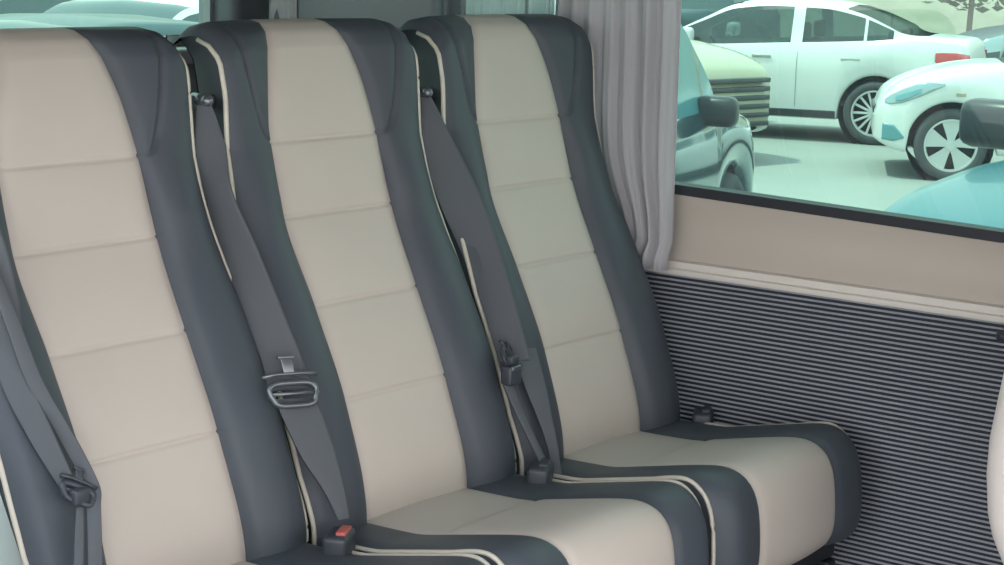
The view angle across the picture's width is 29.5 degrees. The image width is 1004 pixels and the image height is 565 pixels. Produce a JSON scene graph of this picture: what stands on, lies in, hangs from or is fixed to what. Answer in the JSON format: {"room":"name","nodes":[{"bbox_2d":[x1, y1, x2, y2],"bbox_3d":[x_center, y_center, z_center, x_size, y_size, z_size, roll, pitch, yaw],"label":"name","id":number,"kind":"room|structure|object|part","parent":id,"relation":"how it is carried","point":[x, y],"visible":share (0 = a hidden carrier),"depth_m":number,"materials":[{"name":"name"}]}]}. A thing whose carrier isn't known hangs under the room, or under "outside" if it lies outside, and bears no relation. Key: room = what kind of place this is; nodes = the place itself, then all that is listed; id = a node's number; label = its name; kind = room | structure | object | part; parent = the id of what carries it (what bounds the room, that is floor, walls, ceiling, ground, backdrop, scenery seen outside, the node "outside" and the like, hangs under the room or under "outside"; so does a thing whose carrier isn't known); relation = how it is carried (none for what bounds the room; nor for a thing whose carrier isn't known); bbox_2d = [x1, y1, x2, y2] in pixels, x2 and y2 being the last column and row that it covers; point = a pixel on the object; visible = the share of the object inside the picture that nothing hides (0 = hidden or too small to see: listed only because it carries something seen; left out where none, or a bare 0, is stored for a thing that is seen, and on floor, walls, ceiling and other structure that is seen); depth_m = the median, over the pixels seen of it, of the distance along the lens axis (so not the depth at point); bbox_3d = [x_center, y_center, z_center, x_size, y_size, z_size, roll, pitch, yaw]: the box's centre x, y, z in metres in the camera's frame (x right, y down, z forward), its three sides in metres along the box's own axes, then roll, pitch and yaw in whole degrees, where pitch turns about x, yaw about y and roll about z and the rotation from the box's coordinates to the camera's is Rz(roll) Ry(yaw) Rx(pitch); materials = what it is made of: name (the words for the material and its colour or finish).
{"room":"vehicle interior","nodes":[
{"label":"vehicle interior","id":0,"kind":"room"},
{"bbox_2d":[175,46,196,139],"bbox_3d":[-1.083,-0.256,3.183,0.001,1.780,1.900,9,13,37],"label":"wall","id":1,"kind":"structure","parent":0,"point":[193,86],"depth_m":3.77,"materials":[{"name":"grey plastic"}]},
{"bbox_2d":[0,0,212,37],"bbox_3d":[-1.052,-0.636,3.150,0.032,0.498,1.540,9,13,37],"label":"window","id":2,"kind":"structure","parent":1,"relation":"in","point":[164,17],"depth_m":3.59,"materials":[{"name":"teal glass"}]},
{"bbox_2d":[176,46,192,63],"bbox_3d":[-1.018,-0.360,3.180,0.070,0.030,1.550,9,13,37],"label":"trim","id":3,"kind":"structure","parent":1,"relation":"attached to","point":[182,50],"depth_m":3.65,"materials":[{"name":"grey plastic"}]},
{"bbox_2d":[213,0,268,20],"bbox_3d":[-0.517,-0.711,3.772,0.080,1.060,0.105,9,13,37],"label":"trim","id":4,"kind":"structure","parent":1,"relation":"attached to","point":[223,10],"depth_m":3.76,"materials":[{"name":"grey plastic"}]},
{"bbox_2d":[307,537,496,564],"bbox_3d":[0.002,0.388,2.689,0.385,0.176,0.442,9,13,37],"label":"cushion","id":5,"kind":"object","parent":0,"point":[484,547],"depth_m":2.50,"materials":[{"name":"leather"}]},
{"bbox_2d":[668,194,1003,304],"bbox_3d":[0.934,-0.471,2.792,3.600,1.117,0.018,9,13,37],"label":"wall","id":6,"kind":"structure","parent":0,"point":[709,231],"depth_m":3.16,"materials":[{"name":"plastic"}]},
{"bbox_2d":[274,9,279,18],"bbox_3d":[-0.435,-0.631,3.847,0.100,0.720,0.038,9,13,37],"label":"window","id":7,"kind":"structure","parent":6,"relation":"in","point":[276,16],"depth_m":3.88,"materials":[{"name":"grey glass"}]},
{"bbox_2d":[269,0,296,18],"bbox_3d":[-0.453,-0.638,3.801,0.135,0.850,0.012,9,13,37],"label":"curtain","id":8,"kind":"object","parent":6,"relation":"hanging from","point":[287,9],"visible":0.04,"depth_m":3.81,"materials":[{"name":"fabric"}]},
{"bbox_2d":[297,0,441,27],"bbox_3d":[-0.250,-0.666,3.666,0.360,1.097,0.050,9,13,37],"label":"trim","id":9,"kind":"structure","parent":6,"relation":"attached to","point":[395,12],"depth_m":3.65,"materials":[{"name":"grey plastic"}]},
{"bbox_2d":[442,0,554,15],"bbox_3d":[-0.013,-0.540,3.455,0.272,0.900,0.045,9,13,37],"label":"window","id":10,"kind":"structure","parent":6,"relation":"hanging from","point":[449,7],"depth_m":3.47,"materials":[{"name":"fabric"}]},
{"bbox_2d":[555,0,681,270],"bbox_3d":[0.192,-0.494,3.305,0.266,0.929,0.041,9,13,37],"label":"curtain","id":11,"kind":"object","parent":6,"relation":"hanging from","point":[635,44],"visible":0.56,"depth_m":3.31,"materials":[{"name":"fabric"}]},
{"bbox_2d":[554,0,1003,242],"bbox_3d":[0.403,-0.489,3.210,1.255,0.734,0.038,9,13,37],"label":"window","id":12,"kind":"structure","parent":6,"relation":"in","point":[880,112],"depth_m":3.11,"materials":[{"name":"clear glass"}]},
{"bbox_2d":[644,258,1003,322],"bbox_3d":[0.928,0.073,2.865,3.560,0.026,0.019,9,13,37],"label":"trim","id":13,"kind":"structure","parent":6,"relation":"attached to","point":[797,284],"depth_m":3.14,"materials":[{"name":"white plastic"}]},
{"bbox_2d":[645,270,1003,564],"bbox_3d":[0.354,0.305,3.358,2.080,0.648,0.004,9,13,37],"label":"trim","id":14,"kind":"structure","parent":6,"relation":"attached to","point":[915,393],"depth_m":3.15,"materials":[{"name":"grey fabric"}]},
{"bbox_2d":[996,330,1003,341],"bbox_3d":[0.782,0.084,2.973,0.022,0.018,0.014,9,13,37],"label":"clip","id":15,"kind":"object","parent":6,"relation":"attached to","point":[1000,333],"visible":1,"depth_m":2.97,"materials":[{"name":"grey plastic"}]},
{"bbox_3d":[0.812,0.949,1.932,4.900,0.060,1.960,9,13,37],"label":"floor","id":16,"kind":"structure","parent":0,"visible":0},
{"bbox_2d":[0,495,22,564],"bbox_3d":[-0.736,0.412,2.848,0.720,0.600,0.560,9,13,37],"label":"trim","id":17,"kind":"structure","parent":16,"relation":"on","point":[9,552],"depth_m":2.41,"materials":[{"name":"white plastic"}]},
{"bbox_2d":[0,27,489,564],"bbox_3d":[-0.396,0.249,2.385,0.746,1.099,0.462,9,13,37],"label":"seat","id":18,"kind":"object","parent":16,"relation":"on","point":[136,327],"visible":0.95,"depth_m":2.46,"materials":[{"name":"beige leather"}]},
{"bbox_2d":[0,227,102,564],"bbox_3d":[-0.569,0.102,2.274,0.295,0.502,0.078,11,14,43],"label":"belt","id":19,"kind":"object","parent":18,"relation":"attached to","point":[24,387],"visible":1,"depth_m":2.25,"materials":[{"name":"grey fabric"}]},
{"bbox_3d":[-0.499,0.241,2.244,0.046,0.049,0.025,-3,11,-22],"label":"latch plate","id":20,"kind":"part","parent":19,"relation":"part of","materials":[{"name":"grey plastic"}]},
{"bbox_2d":[323,525,355,554],"bbox_3d":[-0.226,0.391,2.537,0.052,0.133,0.058,3,10,9],"label":"belt buckle","id":21,"kind":"object","parent":18,"relation":"on","point":[340,540],"visible":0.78,"depth_m":2.50,"materials":[{"name":"grey plastic"}]},
{"bbox_2d":[166,18,708,564],"bbox_3d":[-0.105,0.190,2.743,0.731,1.105,0.462,9,13,37],"label":"seat","id":22,"kind":"object","parent":16,"relation":"on","point":[319,119],"visible":0.89,"depth_m":2.75,"materials":[{"name":"grey"}]},
{"bbox_2d":[190,92,349,519],"bbox_3d":[-0.332,0.031,2.584,0.294,0.556,0.084,10,13,40],"label":"belt","id":23,"kind":"object","parent":22,"relation":"attached to","point":[284,368],"visible":0.93,"depth_m":2.59,"materials":[{"name":"grey fabric"}]},
{"bbox_3d":[-0.283,0.133,2.550,0.081,0.070,0.027,-4,11,-29],"label":"latch plate","id":24,"kind":"part","parent":23,"relation":"part of","materials":[{"name":"silver metal"}]},
{"bbox_2d":[527,458,553,483],"bbox_3d":[0.048,0.335,2.893,0.052,0.133,0.058,3,10,9],"label":"belt buckle","id":25,"kind":"object","parent":22,"relation":"attached to","point":[539,472],"visible":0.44,"depth_m":2.86,"materials":[{"name":"grey plastic"}]},
{"bbox_2d":[515,470,710,564],"bbox_3d":[0.290,0.331,3.054,0.385,0.176,0.442,9,13,37],"label":"cushion","id":26,"kind":"object","parent":22,"relation":"on","point":[698,481],"depth_m":2.82,"materials":[{"name":"leather"}]},
{"bbox_2d":[398,14,861,564],"bbox_3d":[0.183,0.133,3.107,0.729,1.106,0.462,9,13,37],"label":"seat","id":27,"kind":"object","parent":16,"relation":"on","point":[514,94],"visible":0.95,"depth_m":3.10,"materials":[{"name":"grey"}]},
{"bbox_2d":[420,86,561,473],"bbox_3d":[-0.026,-0.005,2.964,0.096,0.585,0.297,-8,14,-43],"label":"belt","id":28,"kind":"object","parent":27,"relation":"attached to","point":[462,205],"visible":0.98,"depth_m":2.97,"materials":[{"name":"grey fabric"}]},
{"bbox_3d":[0.013,0.118,2.914,0.034,0.061,0.052,5,11,19],"label":"latch plate","id":29,"kind":"part","parent":28,"relation":"part of","materials":[{"name":"grey plastic"}]},
{"bbox_3d":[0.021,0.130,2.888,0.006,0.008,0.022,9,13,37],"label":"latch blade","id":30,"kind":"part","parent":28,"relation":"part of","materials":[{"name":"silver metal"}]},
{"bbox_2d":[692,405,712,422],"bbox_3d":[0.338,0.281,3.313,0.052,0.133,0.058,3,10,9],"label":"belt buckle","id":31,"kind":"object","parent":27,"relation":"attached to","point":[703,414],"visible":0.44,"depth_m":3.28,"materials":[{"name":"grey plastic"}]},
{"bbox_3d":[0.282,0.447,3.078,0.380,0.062,0.400,9,13,37],"label":"seat frame","id":32,"kind":"part","parent":27,"relation":"part of","materials":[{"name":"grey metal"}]},
{"bbox_2d":[986,374,1003,563],"bbox_3d":[1.008,0.273,2.499,0.664,1.085,0.470,9,13,37],"label":"seat","id":33,"kind":"object","parent":16,"relation":"on","point":[995,464],"visible":1,"depth_m":2.50,"materials":[{"name":"beige plastic"}]}
]}

